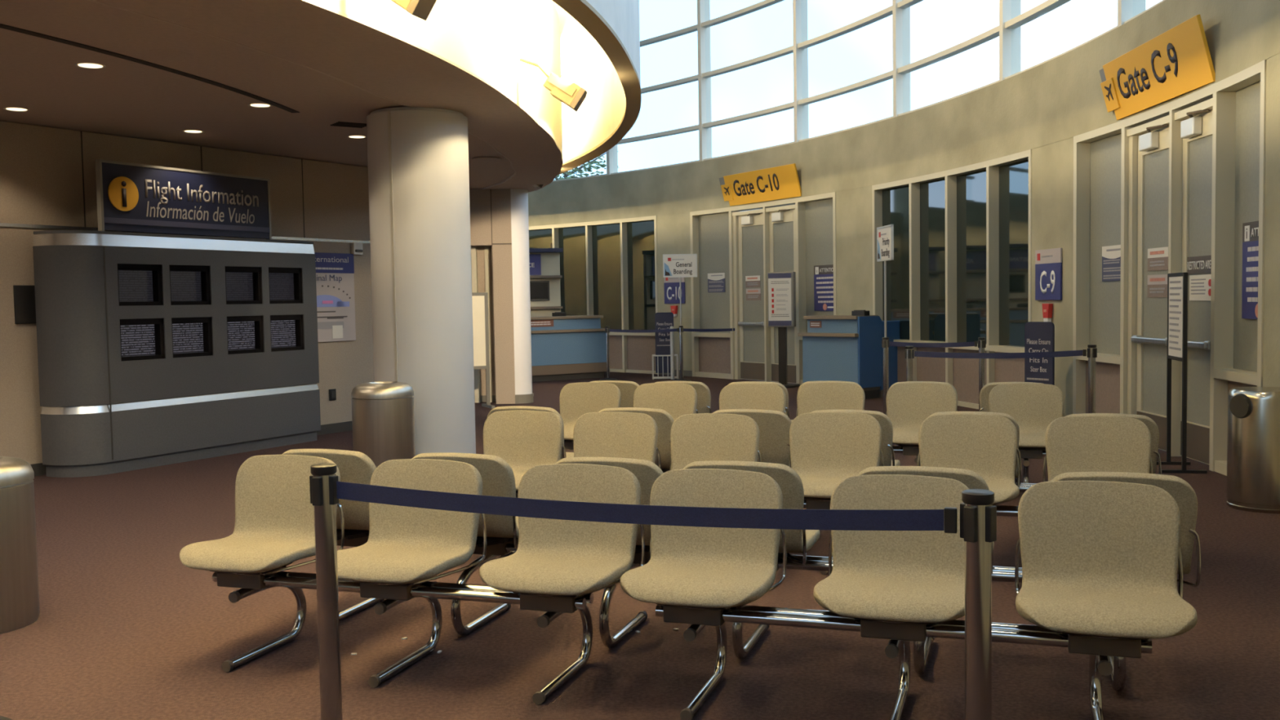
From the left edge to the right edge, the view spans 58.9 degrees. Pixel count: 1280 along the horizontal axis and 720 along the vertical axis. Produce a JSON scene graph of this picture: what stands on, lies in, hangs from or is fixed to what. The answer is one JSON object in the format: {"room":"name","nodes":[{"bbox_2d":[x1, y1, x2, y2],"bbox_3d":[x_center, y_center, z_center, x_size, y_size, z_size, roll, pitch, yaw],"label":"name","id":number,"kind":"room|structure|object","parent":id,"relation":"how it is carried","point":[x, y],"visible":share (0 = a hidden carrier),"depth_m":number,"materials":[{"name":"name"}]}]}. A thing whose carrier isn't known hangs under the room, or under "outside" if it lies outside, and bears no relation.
{"room":"airport terminal","nodes":[
{"label":"airport terminal","id":0,"kind":"room"},
{"bbox_2d":[0,120,373,464],"bbox_3d":[-8.795,-0.183,4.707,0.200,3.120,21.370,1,4,31],"label":"wall","id":1,"kind":"structure","parent":0,"point":[41,169],"depth_m":10.58,"materials":[{"name":"paint"}]},
{"bbox_2d":[13,284,35,324],"bbox_3d":[-5.407,-0.493,10.065,0.016,0.340,0.300,1,4,31],"label":"wall plate","id":2,"kind":"object","parent":1,"relation":"attached to","point":[24,308],"visible":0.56,"depth_m":10.01,"materials":[{"name":"black plastic"}]},
{"bbox_2d":[0,222,369,243],"bbox_3d":[-8.717,-0.846,4.618,0.014,0.030,21.370,1,4,31],"label":"trim","id":3,"kind":"structure","parent":1,"relation":"attached to","point":[4,224],"depth_m":10.57,"materials":[{"name":"silver metal"}]},
{"bbox_2d":[31,421,352,476],"bbox_3d":[-8.677,1.321,4.730,0.016,0.110,21.370,1,4,31],"label":"baseboard","id":4,"kind":"structure","parent":1,"relation":"attached to","point":[39,469],"depth_m":13.06,"materials":[{"name":"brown rubber"}]},
{"bbox_2d":[80,131,304,237],"bbox_3d":[-5.393,-1.645,10.072,0.003,0.880,6.222,1,4,31],"label":"trim","id":5,"kind":"structure","parent":1,"relation":"attached to","point":[81,131],"depth_m":10.49,"materials":[{"name":"brown metal"}]},
{"bbox_2d":[328,388,336,400],"bbox_3d":[-3.558,0.402,13.123,0.021,0.130,0.100,1,4,31],"label":"power outlet","id":6,"kind":"object","parent":1,"relation":"attached to","point":[332,393],"visible":1,"depth_m":13.11,"materials":[{"name":"black plastic"}]},
{"bbox_2d":[314,252,355,342],"bbox_3d":[-3.630,-0.716,12.967,0.032,1.020,0.980,1,4,31],"label":"map","id":7,"kind":"object","parent":1,"relation":"attached to","point":[335,276],"visible":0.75,"depth_m":13.12,"materials":[{"name":"grey paper"}]},
{"bbox_2d":[351,242,363,254],"bbox_3d":[-3.337,-1.314,13.396,0.070,0.140,0.150,1,4,31],"label":"fire alarm strobe","id":8,"kind":"object","parent":1,"relation":"attached to","point":[356,248],"visible":1,"depth_m":13.36,"materials":[{"name":"white plastic"}]},
{"bbox_2d":[0,0,563,192],"bbox_3d":[-7.083,-2.166,10.656,12.428,0.164,24.798,-1,3,0],"label":"ceiling","id":9,"kind":"structure","parent":0,"point":[126,98],"depth_m":8.36,"materials":[{"name":"beige paint"}]},
{"bbox_2d":[3,106,30,111],"bbox_3d":[-5.126,-2.061,9.320,0.194,0.004,0.194,-1,3,0],"label":"recessed light","id":10,"kind":"object","parent":9,"relation":"in","point":[10,108],"visible":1,"depth_m":9.32,"materials":[{"name":"white"}]},
{"bbox_2d":[74,62,106,68],"bbox_3d":[-3.735,-1.999,7.702,0.194,0.004,0.194,-1,3,0],"label":"recessed light","id":11,"kind":"object","parent":9,"relation":"in","point":[91,65],"visible":1,"depth_m":7.70,"materials":[{"name":"white"}]},
{"bbox_2d":[0,23,299,112],"bbox_3d":[-3.432,-2.003,7.672,0.278,0.008,4.175,0,3,16],"label":"ceiling vent","id":12,"kind":"object","parent":9,"relation":"in","point":[2,26],"visible":1,"depth_m":7.63,"materials":[{"name":"grey"}]},
{"bbox_2d":[248,102,272,107],"bbox_3d":[-3.126,-2.095,9.330,0.194,0.004,0.194,-1,3,0],"label":"recessed light","id":13,"kind":"object","parent":9,"relation":"in","point":[256,104],"visible":1,"depth_m":9.33,"materials":[{"name":"white"}]},
{"bbox_2d":[330,121,366,128],"bbox_3d":[-2.657,-2.158,10.399,0.300,0.010,0.218,-3,4,-34],"label":"ceiling vent","id":14,"kind":"object","parent":9,"relation":"in","point":[339,123],"visible":0.86,"depth_m":10.38,"materials":[{"name":"grey"}]},
{"bbox_2d":[471,157,501,161],"bbox_3d":[-1.760,-2.299,12.996,0.340,0.008,0.340,-1,3,0],"label":"ceiling speaker","id":15,"kind":"object","parent":9,"relation":"attached to","point":[479,159],"visible":1,"depth_m":12.96,"materials":[{"name":"beige paint"}]},
{"bbox_2d":[88,0,516,189],"bbox_3d":[-6.925,-2.124,11.183,10.857,0.027,23.756,-1,3,0],"label":"trim","id":16,"kind":"structure","parent":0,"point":[100,2],"depth_m":7.60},
{"bbox_2d":[311,0,563,159],"bbox_3d":[-6.582,-2.889,10.562,11.402,1.566,24.686,-1,3,0],"label":"ceiling","id":17,"kind":"structure","parent":0,"point":[487,38],"depth_m":8.73,"materials":[{"name":"beige paint"}]},
{"bbox_2d":[391,0,436,20],"bbox_3d":[-1.401,-2.124,6.343,0.557,0.443,0.164,0,3,20],"label":"floodlight","id":18,"kind":"object","parent":17,"relation":"attached to","point":[421,9],"visible":1,"depth_m":6.25,"materials":[{"name":"beige paint"}]},
{"bbox_2d":[519,57,587,111],"bbox_3d":[-0.721,-2.299,9.441,0.557,0.443,0.164,-1,3,5],"label":"floodlight","id":19,"kind":"object","parent":17,"relation":"attached to","point":[562,88],"visible":1,"depth_m":9.37,"materials":[{"name":"beige paint"}]},
{"bbox_2d":[469,189,491,245],"bbox_3d":[-3.586,-2.048,16.472,2.880,0.810,0.140,-1,3,0],"label":"wall header","id":20,"kind":"structure","parent":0,"point":[479,199],"depth_m":16.40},
{"bbox_2d":[490,189,511,397],"bbox_3d":[-1.992,-0.967,16.458,0.292,3.020,0.016,-1,3,0],"label":"trim","id":21,"kind":"structure","parent":20,"relation":"attached to","point":[491,189],"depth_m":16.44,"materials":[{"name":"brown metal"}]},
{"bbox_2d":[471,245,495,395],"bbox_3d":[-3.616,-0.914,16.922,3.300,3.120,0.200,-1,3,0],"label":"wall","id":22,"kind":"structure","parent":0,"point":[480,249],"depth_m":16.82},
{"bbox_2d":[471,246,492,402],"bbox_3d":[-2.344,-0.518,16.794,0.240,2.300,0.120,-1,3,0],"label":"trim","id":23,"kind":"structure","parent":22,"relation":"attached to","point":[473,250],"depth_m":16.76,"materials":[{"name":"beige"}]},
{"bbox_2d":[474,395,496,402],"bbox_3d":[-2.840,0.587,16.892,1.600,0.100,0.020,-1,3,0],"label":"baseboard","id":24,"kind":"structure","parent":22,"relation":"attached to","point":[483,397],"depth_m":16.88,"materials":[{"name":"grey rubber"}]},
{"bbox_2d":[510,188,532,395],"bbox_3d":[-1.729,-0.931,16.633,0.235,3.120,0.340,-1,3,0],"label":"column","id":25,"kind":"structure","parent":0,"point":[519,197],"depth_m":16.50,"materials":[{"name":"white paint"}]},
{"bbox_2d":[515,393,533,404],"bbox_3d":[-1.691,0.561,16.711,0.258,0.130,0.367,-1,3,0],"label":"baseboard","id":26,"kind":"structure","parent":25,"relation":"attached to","point":[521,398],"depth_m":16.56,"materials":[{"name":"metal"}]},
{"bbox_2d":[553,1,596,71],"bbox_3d":[-6.184,-3.628,10.522,12.236,0.100,26.499,-1,3,0],"label":"cove","id":27,"kind":"object","parent":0,"point":[576,41],"visible":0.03,"depth_m":13.55,"materials":[{"name":"beige paint"}]},
{"bbox_2d":[560,0,640,162],"bbox_3d":[-6.131,-4.868,10.602,12.192,5.035,27.098,-1,3,0],"label":"wall","id":28,"kind":"structure","parent":0,"point":[602,111],"depth_m":13.52,"materials":[{"name":"white paint"}]},
{"bbox_2d":[551,0,641,175],"bbox_3d":[-6.087,-2.344,10.735,12.197,0.030,27.106,-1,3,0],"label":"trim","id":29,"kind":"structure","parent":28,"relation":"attached to","point":[581,11],"depth_m":9.08,"materials":[{"name":"brown metal"}]},
{"bbox_2d":[0,371,1279,719],"bbox_3d":[-4.090,1.040,10.770,18.304,0.120,36.560,-1,3,0],"label":"floor","id":30,"kind":"structure","parent":0,"point":[124,629],"depth_m":4.79,"materials":[{"name":"carpet"}]},
{"bbox_2d":[0,456,39,633],"bbox_3d":[-3.116,0.858,5.330,0.495,0.783,0.495,-1,3,0],"label":"waste bin","id":31,"kind":"object","parent":30,"relation":"on","point":[19,575],"visible":1,"depth_m":5.26,"materials":[{"name":"metal"}]},
{"bbox_2d":[32,230,320,477],"bbox_3d":[-4.417,-0.124,11.200,0.465,2.170,2.960,1,3,28],"label":"information kiosk","id":32,"kind":"object","parent":30,"relation":"on","point":[154,349],"visible":1,"depth_m":10.68,"materials":[{"name":"metal"}]},
{"bbox_2d":[95,159,271,239],"bbox_3d":[-4.331,-1.513,10.927,0.063,0.631,1.990,1,3,28],"label":"information sign","id":33,"kind":"object","parent":32,"relation":"on","point":[131,197],"visible":1,"depth_m":10.79,"materials":[{"name":"blue"}]},
{"bbox_2d":[351,381,415,467],"bbox_3d":[-2.065,0.606,9.143,0.495,0.850,0.495,-1,3,0],"label":"waste bin","id":34,"kind":"object","parent":30,"relation":"on","point":[383,412],"visible":0.81,"depth_m":8.93,"materials":[{"name":"metal"}]},
{"bbox_2d":[179,454,644,704],"bbox_3d":[-0.951,0.840,4.592,1.912,0.822,0.565,0,3,18],"label":"bench","id":35,"kind":"object","parent":30,"relation":"on","point":[556,568],"visible":0.91,"depth_m":4.58,"materials":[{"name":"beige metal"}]},
{"bbox_2d":[366,106,475,455],"bbox_3d":[-1.910,-0.576,9.942,0.874,3.120,0.874,-1,3,0],"label":"column","id":36,"kind":"structure","parent":30,"relation":"on","point":[418,157],"depth_m":9.57,"materials":[{"name":"white"}]},
{"bbox_2d":[281,448,663,648],"bbox_3d":[-0.723,0.805,5.182,1.912,0.822,0.565,0,3,18],"label":"bench","id":37,"kind":"object","parent":30,"relation":"on","point":[498,478],"visible":0.33,"depth_m":4.97,"materials":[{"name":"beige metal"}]},
{"bbox_2d":[471,292,495,408],"bbox_3d":[-2.553,-0.123,15.793,0.930,1.622,0.450,-2,3,-26],"label":"stand","id":38,"kind":"object","parent":30,"relation":"on","point":[479,300],"visible":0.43,"depth_m":15.92,"materials":[{"name":"beige metal"}]},
{"bbox_2d":[491,188,515,404],"bbox_3d":[-1.986,-0.927,16.633,0.280,3.120,0.340,-1,3,0],"label":"wall","id":39,"kind":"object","parent":30,"relation":"on","point":[500,198],"visible":0.79,"depth_m":16.46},
{"bbox_2d":[528,248,563,316],"bbox_3d":[-2.471,-0.955,22.763,1.860,2.550,0.300,-2,3,-13],"label":"shelving unit","id":40,"kind":"object","parent":30,"relation":"on","point":[544,263],"depth_m":22.92,"materials":[{"name":"beige"}]},
{"bbox_2d":[529,280,549,301],"bbox_3d":[-2.212,-1.389,22.833,0.780,0.400,0.051,-2,3,-13],"label":"wall monitor","id":41,"kind":"object","parent":40,"relation":"attached to","point":[539,290],"visible":0.52,"depth_m":22.85,"materials":[{"name":"black plastic"}]},
{"bbox_2d":[529,275,562,278],"bbox_3d":[-2.478,-1.658,22.707,1.820,0.050,0.260,-2,3,-13],"label":"shelf","id":42,"kind":"object","parent":40,"relation":"attached to","point":[531,276],"depth_m":22.72,"materials":[{"name":"grey"}]},
{"bbox_2d":[530,306,563,309],"bbox_3d":[-2.468,-1.039,22.739,1.820,0.050,0.260,-2,3,-13],"label":"shelf","id":43,"kind":"object","parent":40,"relation":"attached to","point":[531,307],"depth_m":22.76,"materials":[{"name":"grey"}]},
{"bbox_2d":[530,315,606,382],"bbox_3d":[-2.044,-0.202,21.161,3.040,1.200,0.720,-3,4,-34],"label":"service counter","id":44,"kind":"object","parent":30,"relation":"on","point":[563,348],"depth_m":21.31,"materials":[{"name":"blue laminate"}]},
{"bbox_2d":[483,410,761,559],"bbox_3d":[-0.195,0.727,6.487,1.732,0.822,0.565,0,3,18],"label":"bench","id":45,"kind":"object","parent":30,"relation":"on","point":[525,440],"visible":0.37,"depth_m":6.63,"materials":[{"name":"beige fabric"}]},
{"bbox_2d":[309,462,957,719],"bbox_3d":[-0.140,0.810,3.199,1.994,1.000,0.340,0,3,15],"label":"stanchion","id":46,"kind":"object","parent":30,"relation":"on","point":[326,489],"visible":1,"depth_m":3.17,"materials":[{"name":"fabric"}]},
{"bbox_2d":[599,326,678,380],"bbox_3d":[-0.007,-0.129,21.007,1.574,1.000,0.340,0,3,15],"label":"stanchion","id":47,"kind":"object","parent":30,"relation":"on","point":[607,330],"visible":0.98,"depth_m":21.11,"materials":[{"name":"black metal"}]},
{"bbox_2d":[487,405,791,472],"bbox_3d":[0.024,0.689,7.144,1.992,0.822,0.565,0,3,18],"label":"bench","id":48,"kind":"object","parent":30,"relation":"on","point":[774,426],"visible":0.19,"depth_m":6.69,"materials":[{"name":"beige fabric"}]},
{"bbox_2d":[652,312,678,379],"bbox_3d":[0.466,-0.267,21.191,0.488,1.240,0.378,-1,3,0],"label":"baggage sizer","id":49,"kind":"object","parent":30,"relation":"on","point":[664,354],"visible":0.9,"depth_m":21.33,"materials":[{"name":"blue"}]},
{"bbox_2d":[559,382,786,452],"bbox_3d":[0.175,0.602,8.742,1.872,0.822,0.565,0,3,18],"label":"bench","id":50,"kind":"object","parent":30,"relation":"on","point":[576,399],"visible":0.31,"depth_m":8.90,"materials":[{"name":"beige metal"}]},
{"bbox_2d":[590,380,793,422],"bbox_3d":[0.411,0.567,9.340,1.742,0.822,0.565,0,3,18],"label":"bench","id":51,"kind":"object","parent":30,"relation":"on","point":[627,388],"visible":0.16,"depth_m":9.09,"materials":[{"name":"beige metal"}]},
{"bbox_2d":[672,325,734,381],"bbox_3d":[1.311,-0.131,20.623,1.457,1.000,0.340,-1,3,0],"label":"stanchion","id":52,"kind":"object","parent":30,"relation":"on","point":[681,329],"visible":0.91,"depth_m":20.61,"materials":[{"name":"black metal"}]},
{"bbox_2d":[662,253,697,325],"bbox_3d":[0.733,-1.270,20.562,0.618,1.300,0.028,-1,3,-3],"label":"sign","id":53,"kind":"object","parent":52,"relation":"on","point":[674,265],"visible":1,"depth_m":20.53,"materials":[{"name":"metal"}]},
{"bbox_2d":[664,262,671,275],"bbox_3d":[0.512,-1.645,20.521,0.144,0.248,0.004,-1,3,-3],"label":"picture","id":54,"kind":"object","parent":53,"relation":"attached to","point":[666,267],"depth_m":20.52},
{"bbox_2d":[767,271,799,387],"bbox_3d":[2.360,-0.502,18.770,0.450,1.900,0.400,0,3,24],"label":"sign stand","id":55,"kind":"object","parent":30,"relation":"on","point":[781,286],"visible":0.96,"depth_m":18.68,"materials":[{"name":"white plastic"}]},
{"bbox_2d":[797,315,899,399],"bbox_3d":[3.108,-0.062,16.821,1.025,1.200,1.115,-3,4,-39],"label":"desk","id":56,"kind":"object","parent":30,"relation":"on","point":[838,348],"visible":0.89,"depth_m":16.43,"materials":[{"name":"blue laminate"}]},
{"bbox_2d":[851,310,869,315],"bbox_3d":[3.189,-0.682,16.383,0.120,0.081,0.240,-3,4,-39],"label":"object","id":57,"kind":"object","parent":56,"relation":"on","point":[855,313],"visible":1,"depth_m":16.32,"materials":[{"name":"black plastic"}]},
{"bbox_2d":[620,468,1197,719],"bbox_3d":[0.879,0.842,3.963,1.902,0.822,0.565,0,3,18],"label":"bench","id":58,"kind":"object","parent":30,"relation":"on","point":[1100,560],"visible":0.92,"depth_m":3.94,"materials":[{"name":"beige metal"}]},
{"bbox_2d":[795,380,1042,482],"bbox_3d":[2.214,0.561,8.867,1.922,0.822,0.565,0,3,18],"label":"bench","id":59,"kind":"object","parent":30,"relation":"on","point":[985,390],"visible":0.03,"depth_m":8.52,"materials":[{"name":"beige fabric"}]},
{"bbox_2d":[881,337,977,414],"bbox_3d":[3.248,0.238,12.979,1.191,1.000,0.340,0,3,18],"label":"stanchion","id":60,"kind":"object","parent":30,"relation":"on","point":[886,344],"visible":0.72,"depth_m":13.05,"materials":[{"name":"black metal"}]},
{"bbox_2d":[876,224,893,337],"bbox_3d":[2.825,-0.901,13.053,0.028,1.280,0.578,-1,3,-4],"label":"sign","id":61,"kind":"object","parent":60,"relation":"on","point":[885,234],"visible":1,"depth_m":13.04,"materials":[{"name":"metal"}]},
{"bbox_2d":[796,382,1064,493],"bbox_3d":[2.084,0.592,8.319,1.962,0.822,0.565,0,3,18],"label":"bench","id":62,"kind":"object","parent":30,"relation":"on","point":[1033,406],"visible":0.46,"depth_m":8.40,"materials":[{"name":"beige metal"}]},
{"bbox_2d":[683,460,1200,691],"bbox_3d":[1.142,0.805,4.562,1.962,0.822,0.565,0,3,18],"label":"bench","id":63,"kind":"object","parent":30,"relation":"on","point":[790,483],"visible":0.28,"depth_m":4.34,"materials":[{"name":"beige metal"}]},
{"bbox_2d":[788,412,1152,574],"bbox_3d":[1.705,0.718,6.035,1.922,0.822,0.565,0,3,18],"label":"bench","id":64,"kind":"object","parent":30,"relation":"on","point":[827,449],"visible":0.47,"depth_m":6.14,"materials":[{"name":"beige fabric"}]},
{"bbox_2d":[960,488,996,719],"bbox_3d":[0.825,0.817,2.764,0.340,1.000,0.340,-1,3,0],"label":"stanchion","id":65,"kind":"object","parent":30,"relation":"on","point":[978,516],"visible":1,"depth_m":2.73,"materials":[{"name":"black metal"}]},
{"bbox_2d":[977,337,986,410],"bbox_3d":[3.805,0.247,12.614,0.340,1.000,0.340,-1,3,0],"label":"stanchion","id":66,"kind":"object","parent":30,"relation":"on","point":[981,342],"visible":0.59,"depth_m":12.58,"materials":[{"name":"black metal"}]},
{"bbox_2d":[810,409,1161,492],"bbox_3d":[1.936,0.686,6.571,1.942,0.822,0.565,0,3,18],"label":"bench","id":67,"kind":"object","parent":30,"relation":"on","point":[885,422],"visible":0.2,"depth_m":6.35,"materials":[{"name":"beige fabric"}]},
{"bbox_2d":[904,346,1086,381],"bbox_3d":[3.249,0.360,10.658,1.736,1.000,0.340,-1,3,7],"label":"stanchion","id":68,"kind":"object","parent":30,"relation":"on","point":[909,353],"visible":0.66,"depth_m":10.58,"materials":[{"name":"black metal"}]},
{"bbox_2d":[1024,321,1054,385],"bbox_3d":[4.204,0.178,12.180,0.328,1.170,0.488,-3,4,-36],"label":"sign","id":69,"kind":"object","parent":30,"relation":"on","point":[1039,336],"visible":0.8,"depth_m":12.23,"materials":[{"name":"blue"}]},
{"bbox_2d":[1087,344,1097,413],"bbox_3d":[4.137,0.359,10.377,0.340,1.000,0.340,-1,3,0],"label":"stanchion","id":70,"kind":"object","parent":30,"relation":"on","point":[1091,350],"visible":0.6,"depth_m":10.34,"materials":[{"name":"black metal"}]},
{"bbox_2d":[1156,272,1207,473],"bbox_3d":[4.447,0.093,9.392,0.340,1.625,0.509,0,3,11],"label":"sign stand","id":71,"kind":"object","parent":30,"relation":"on","point":[1177,282],"visible":1,"depth_m":9.29,"materials":[{"name":"black metal"}]},
{"bbox_2d":[1226,386,1279,513],"bbox_3d":[4.224,0.596,7.666,0.494,0.810,0.470,-1,3,0],"label":"waste bin","id":72,"kind":"object","parent":30,"relation":"on","point":[1253,433],"visible":1,"depth_m":7.51,"materials":[{"name":"silver metal"}]},
{"bbox_2d":[528,0,1279,416],"bbox_3d":[-3.188,-1.063,10.660,16.495,4.060,36.559,-1,3,0],"label":"wall","id":73,"kind":"structure","parent":0,"point":[1041,108],"depth_m":13.96,"materials":[{"name":"paint"}]},
{"bbox_2d":[552,144,617,182],"bbox_3d":[-1.631,-5.975,24.201,2.816,4.275,0.245,2,4,41],"label":"window","id":74,"kind":"structure","parent":73,"relation":"in","point":[611,154],"depth_m":23.38,"materials":[{"name":"beige paint"}]},
{"bbox_2d":[528,215,657,374],"bbox_3d":[-1.082,-1.336,23.936,4.183,3.140,0.309,2,4,43],"label":"window","id":75,"kind":"structure","parent":73,"relation":"in","point":[608,268],"depth_m":23.50,"materials":[{"name":"beige metal"}]},
{"bbox_2d":[610,0,711,174],"bbox_3d":[0.323,-5.907,22.259,0.245,4.275,2.816,-4,4,-40],"label":"window","id":76,"kind":"structure","parent":73,"relation":"in","point":[703,6],"depth_m":21.27,"materials":[{"name":"beige paint"}]},
{"bbox_2d":[663,277,684,303],"bbox_3d":[0.668,-1.380,22.015,0.025,0.570,0.600,-3,4,-39],"label":"plate","id":77,"kind":"object","parent":73,"relation":"attached to","point":[672,286],"visible":0.86,"depth_m":22.02,"materials":[{"name":"blue"}]},
{"bbox_2d":[658,369,692,376],"bbox_3d":[-3.356,0.913,10.764,16.094,0.110,35.882,-1,3,0],"label":"baseboard","id":78,"kind":"structure","parent":73,"relation":"attached to","point":[686,373],"depth_m":21.91,"materials":[{"name":"grey rubber"}]},
{"bbox_2d":[707,272,724,292],"bbox_3d":[1.430,-1.448,21.243,0.010,0.360,0.500,-3,4,-35],"label":"notice","id":79,"kind":"object","parent":73,"relation":"attached to","point":[716,282],"visible":1,"depth_m":21.23,"materials":[{"name":"blue paper"}]},
{"bbox_2d":[737,213,764,381],"bbox_3d":[1.986,-1.121,20.271,0.197,2.971,0.836,-3,4,-32],"label":"door","id":80,"kind":"structure","parent":73,"relation":"in","point":[750,226],"depth_m":20.36,"materials":[{"name":"beige metal"}]},
{"bbox_2d":[745,275,759,287],"bbox_3d":[2.021,-1.404,20.306,0.006,0.210,0.420,-3,4,-32],"label":"sticker","id":81,"kind":"object","parent":80,"relation":"attached to","point":[750,281],"visible":1,"depth_m":20.31,"materials":[{"name":"paper"}]},
{"bbox_2d":[746,288,760,300],"bbox_3d":[2.030,-1.174,20.310,0.006,0.210,0.420,-3,4,-32],"label":"sticker","id":82,"kind":"object","parent":80,"relation":"attached to","point":[751,294],"visible":1,"depth_m":20.30,"materials":[{"name":"paper"}]},
{"bbox_2d":[701,0,808,160],"bbox_3d":[1.960,-5.818,20.044,0.245,4.275,2.816,-3,4,-31],"label":"window","id":83,"kind":"structure","parent":73,"relation":"in","point":[800,33],"depth_m":18.98,"materials":[{"name":"beige paint"}]},
{"bbox_2d":[719,163,801,206],"bbox_3d":[2.054,-3.029,19.766,0.181,0.538,2.251,-3,3,-30],"label":"gate sign","id":84,"kind":"object","parent":73,"relation":"attached to","point":[780,182],"visible":1,"depth_m":19.64,"materials":[{"name":"orange"}]},
{"bbox_2d":[689,191,836,385],"bbox_3d":[2.192,-1.182,19.942,0.334,3.140,4.231,-3,4,-31],"label":"door frame","id":85,"kind":"structure","parent":73,"relation":"attached to","point":[713,233],"depth_m":20.67,"materials":[{"name":"beige metal"}]},
{"bbox_2d":[768,208,795,383],"bbox_3d":[2.433,-1.089,19.520,0.197,2.971,0.791,-3,3,-29],"label":"door","id":86,"kind":"structure","parent":73,"relation":"in","point":[781,222],"depth_m":19.52,"materials":[{"name":"beige metal"}]},
{"bbox_2d":[813,264,833,311],"bbox_3d":[3.038,-1.179,18.551,0.011,0.750,0.660,-2,3,-26],"label":"poster","id":87,"kind":"object","parent":73,"relation":"attached to","point":[823,274],"visible":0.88,"depth_m":18.60,"materials":[{"name":"blue paper"}]},
{"bbox_2d":[797,0,910,142],"bbox_3d":[3.243,-5.712,17.608,0.245,4.275,2.816,-2,3,-23],"label":"window","id":88,"kind":"structure","parent":73,"relation":"in","point":[900,16],"depth_m":16.44,"materials":[{"name":"beige paint"}]},
{"bbox_2d":[871,149,1031,408],"bbox_3d":[4.167,-0.966,15.185,0.306,3.140,4.132,-2,3,-14],"label":"window","id":89,"kind":"structure","parent":73,"relation":"in","point":[960,270],"depth_m":15.11,"materials":[{"name":"beige metal"}]},
{"bbox_2d":[897,0,1021,115],"bbox_3d":[4.141,-5.590,15.005,0.245,4.275,2.816,-2,3,-14],"label":"window","id":90,"kind":"structure","parent":73,"relation":"in","point":[1010,39],"depth_m":13.77,"materials":[{"name":"beige paint"}]},
{"bbox_2d":[1042,303,1053,321],"bbox_3d":[4.576,-0.528,12.736,0.056,0.210,0.160,-1,3,-6],"label":"dispenser","id":91,"kind":"object","parent":73,"relation":"attached to","point":[1046,308],"visible":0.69,"depth_m":12.69,"materials":[{"name":"red plastic"}]},
{"bbox_2d":[1035,248,1062,300],"bbox_3d":[4.585,-0.959,12.731,0.024,0.570,0.600,-1,3,-7],"label":"plate","id":92,"kind":"object","parent":73,"relation":"attached to","point":[1048,262],"visible":1,"depth_m":12.70,"materials":[{"name":"blue"}]},
{"bbox_2d":[1004,0,1146,79],"bbox_3d":[4.633,-5.456,12.297,0.245,4.275,2.816,-1,3,-5],"label":"window","id":93,"kind":"structure","parent":73,"relation":"in","point":[1126,9],"depth_m":12.56,"materials":[{"name":"beige paint"}]},
{"bbox_2d":[1102,244,1120,281],"bbox_3d":[4.821,-0.986,11.544,0.010,0.360,0.500,-1,3,-3],"label":"notice","id":94,"kind":"object","parent":73,"relation":"attached to","point":[1111,255],"visible":0.94,"depth_m":11.58,"materials":[{"name":"blue paper"}]},
{"bbox_2d":[1124,0,1164,23],"bbox_3d":[4.709,-5.313,9.546,0.245,4.275,2.816,-1,3,3],"label":"window","id":95,"kind":"structure","parent":73,"relation":"in","point":[1159,2],"depth_m":10.60,"materials":[{"name":"beige paint"}]},
{"bbox_2d":[1131,124,1168,451],"bbox_3d":[4.753,-0.656,10.530,0.197,2.971,0.851,-1,3,0],"label":"door","id":96,"kind":"structure","parent":73,"relation":"in","point":[1151,339],"depth_m":10.64,"materials":[{"name":"beige metal"}]},
{"bbox_2d":[1147,274,1167,297],"bbox_3d":[4.813,-0.687,10.541,0.006,0.210,0.420,-1,3,0],"label":"sticker","id":97,"kind":"object","parent":96,"relation":"attached to","point":[1157,284],"visible":0.98,"depth_m":10.53,"materials":[{"name":"paper"}]},
{"bbox_2d":[1147,246,1168,271],"bbox_3d":[4.809,-0.937,10.528,0.006,0.210,0.420,-1,3,0],"label":"sticker","id":98,"kind":"object","parent":96,"relation":"attached to","point":[1157,258],"visible":0.99,"depth_m":10.52,"materials":[{"name":"paper"}]},
{"bbox_2d":[1098,13,1215,119],"bbox_3d":[4.592,-2.570,10.211,0.181,0.538,2.181,-1,3,2],"label":"gate sign","id":99,"kind":"object","parent":73,"relation":"attached to","point":[1176,62],"visible":1,"depth_m":9.97,"materials":[{"name":"orange"}]},
{"bbox_2d":[1072,59,1266,475],"bbox_3d":[4.762,-0.715,10.234,0.316,3.140,3.921,-1,3,1],"label":"trim","id":100,"kind":"structure","parent":73,"relation":"attached to","point":[1105,158],"depth_m":10.02,"materials":[{"name":"beige metal"}]},
{"bbox_2d":[1180,109,1212,464],"bbox_3d":[4.727,-0.611,9.687,0.197,2.971,0.716,-1,3,3],"label":"door","id":101,"kind":"structure","parent":73,"relation":"in","point":[1196,131],"depth_m":9.72,"materials":[{"name":"beige metal"}]},
{"bbox_2d":[1186,255,1211,274],"bbox_3d":[4.784,-0.812,9.677,0.008,0.150,0.550,-1,3,3],"label":"sign","id":102,"kind":"object","parent":101,"relation":"attached to","point":[1196,264],"visible":0.94,"depth_m":9.68,"materials":[{"name":"grey"}]},
{"bbox_2d":[1189,274,1211,300],"bbox_3d":[4.785,-0.616,9.665,0.009,0.220,0.460,-1,3,3],"label":"notice","id":103,"kind":"object","parent":101,"relation":"attached to","point":[1199,285],"visible":0.95,"depth_m":9.68,"materials":[{"name":"white paper"}]},
{"bbox_2d":[1241,220,1258,319],"bbox_3d":[4.719,-0.685,8.623,0.011,0.750,0.660,-1,3,7],"label":"poster","id":104,"kind":"object","parent":73,"relation":"attached to","point":[1250,229],"visible":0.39,"depth_m":8.80,"materials":[{"name":"blue paper"}]},
{"label":"outside","id":105,"kind":"structure","parent":0,"visible":0},
{"bbox_3d":[10.002,0.025,30.052,160.000,0.200,160.000,-1,3,0],"label":"ground","id":106,"kind":"structure","parent":105,"visible":0},
{"bbox_2d":[554,151,619,180],"bbox_3d":[-2.716,-3.966,35.772,5.211,7.618,5.033,0,3,17],"label":"tree","id":107,"kind":"object","parent":106,"relation":"on","point":[584,166],"visible":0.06,"depth_m":35.00,"materials":[{"name":"green plant"}]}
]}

